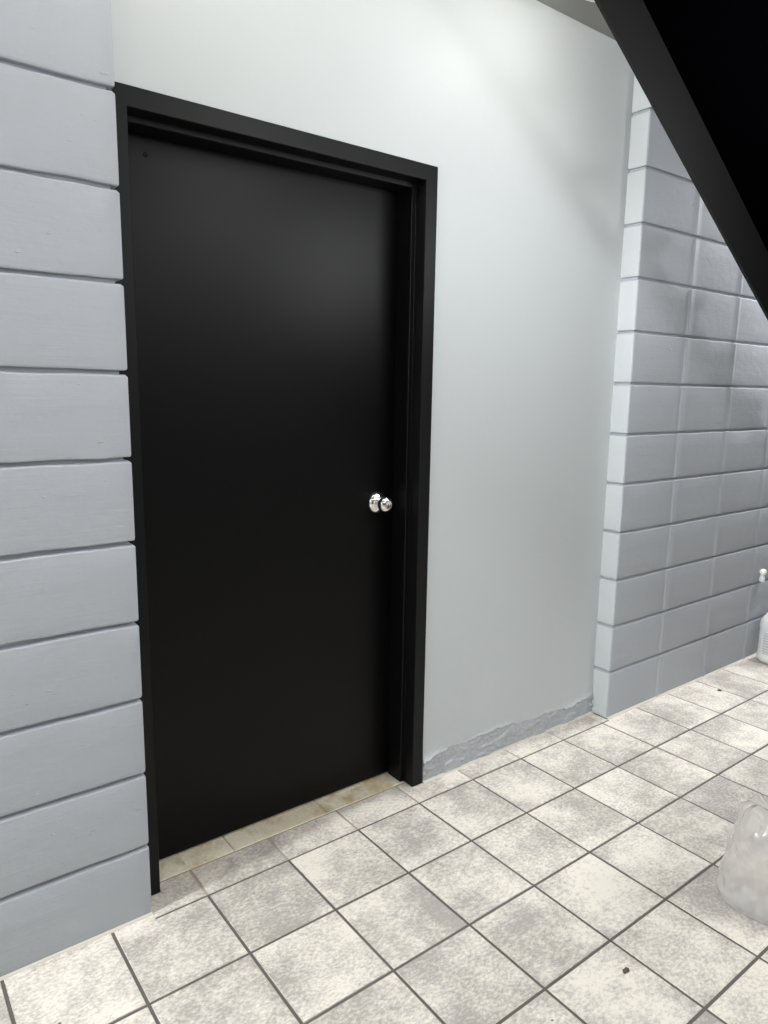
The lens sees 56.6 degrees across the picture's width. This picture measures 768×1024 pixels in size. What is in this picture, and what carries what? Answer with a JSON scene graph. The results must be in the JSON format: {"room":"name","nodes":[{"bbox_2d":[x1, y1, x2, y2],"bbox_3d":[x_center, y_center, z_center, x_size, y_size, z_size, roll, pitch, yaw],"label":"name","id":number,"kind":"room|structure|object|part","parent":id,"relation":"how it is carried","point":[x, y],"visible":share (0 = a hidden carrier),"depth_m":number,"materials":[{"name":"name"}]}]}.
{"room":"stairwell","nodes":[
{"label":"stairwell","id":0,"kind":"room"},
{"bbox_2d":[0,0,151,976],"bbox_3d":[-1.943,-0.082,0.718,3.322,2.640,0.080,-6,12,-37],"label":"wall","id":1,"kind":"structure","parent":0,"point":[75,863],"depth_m":1.62,"materials":[{"name":"paint"}]},
{"bbox_2d":[111,0,633,782],"bbox_3d":[0.411,-1.317,2.477,9.400,4.650,0.214,-6,12,-37],"label":"wall","id":2,"kind":"structure","parent":0,"point":[522,109],"depth_m":2.49,"materials":[{"name":"paint"}]},
{"bbox_2d":[128,132,397,859],"bbox_3d":[-0.314,0.002,2.178,0.902,2.014,0.112,-6,12,-37],"label":"door","id":3,"kind":"structure","parent":2,"relation":"in","point":[265,293],"depth_m":2.15,"materials":[{"name":"black paint"}]},
{"bbox_3d":[-0.001,-0.027,2.380,0.055,0.055,0.053,-6,12,-37],"label":"knob","id":4,"kind":"part","parent":3,"relation":"part of","materials":[{"name":"silver metal"}]},
{"bbox_2d":[110,81,437,894],"bbox_3d":[-0.300,-0.016,2.156,1.003,2.072,0.178,-6,12,-37],"label":"door frame","id":5,"kind":"structure","parent":2,"relation":"attached to","point":[140,111],"depth_m":2.22,"materials":[{"name":"black paint"}]},
{"bbox_2d":[0,653,767,1023],"bbox_3d":[2.024,1.324,0.810,9.682,0.056,5.754,-6,12,-37],"label":"floor","id":6,"kind":"structure","parent":0,"point":[518,883],"depth_m":1.97,"materials":[{"name":"tile"}]},
{"bbox_2d":[622,967,629,973],"bbox_3d":[0.591,1.118,1.741,0.026,0.004,0.015,-6,12,-37],"label":"crumb","id":7,"kind":"object","parent":6,"relation":"on","point":[625,970],"visible":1,"depth_m":1.74,"materials":[{"name":"brown"}]},
{"bbox_2d":[594,0,767,319],"bbox_3d":[2.242,-0.550,2.605,4.368,3.042,1.074,-6,12,-37],"label":"staircase","id":8,"kind":"structure","parent":6,"relation":"on","point":[701,66],"depth_m":2.06,"materials":[{"name":"black metal"}]},
{"bbox_3d":[2.009,-0.616,2.413,3.758,2.479,1.050,-6,12,-37],"label":"underside panel","id":9,"kind":"part","parent":8,"relation":"part of","materials":[{"name":"black"}]},
{"bbox_2d":[715,795,767,925],"bbox_3d":[1.079,0.938,1.942,0.228,0.304,0.282,-6,12,-37],"label":"plastic bag","id":10,"kind":"object","parent":6,"relation":"on","point":[753,908],"visible":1,"depth_m":2.03,"materials":[{"name":"white"}]},
{"bbox_2d":[756,613,767,663],"bbox_3d":[2.076,0.632,3.767,0.182,0.321,0.160,-6,12,-37],"label":"plastic jug","id":11,"kind":"object","parent":6,"relation":"on","point":[762,652],"visible":1,"depth_m":3.75,"materials":[{"name":"white plastic"}]},
{"bbox_2d":[537,0,614,39],"bbox_3d":[1.989,-1.441,0.362,9.400,0.220,5.400,-6,12,-37],"label":"ceiling","id":12,"kind":"structure","parent":0,"point":[587,13],"depth_m":2.43,"materials":[{"name":"grey paint"}]},
{"bbox_2d":[591,75,767,717],"bbox_3d":[2.588,-0.601,4.122,4.096,2.649,0.089,-6,12,-37],"label":"wall","id":13,"kind":"structure","parent":0,"point":[682,598],"depth_m":3.13,"materials":[{"name":"paint"}]},
{"bbox_2d":[759,569,766,581],"bbox_3d":[2.000,0.335,3.765,0.037,0.070,0.037,-6,12,-37],"label":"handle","id":14,"kind":"object","parent":13,"relation":"attached to","point":[762,572],"visible":1,"depth_m":3.76,"materials":[{"name":"white plastic"}]},
{"bbox_3d":[1.998,0.349,3.769,0.031,0.042,0.031,-6,12,-37],"label":"stem","id":15,"kind":"part","parent":14,"relation":"part of","materials":[{"name":"white plastic"}]}
]}

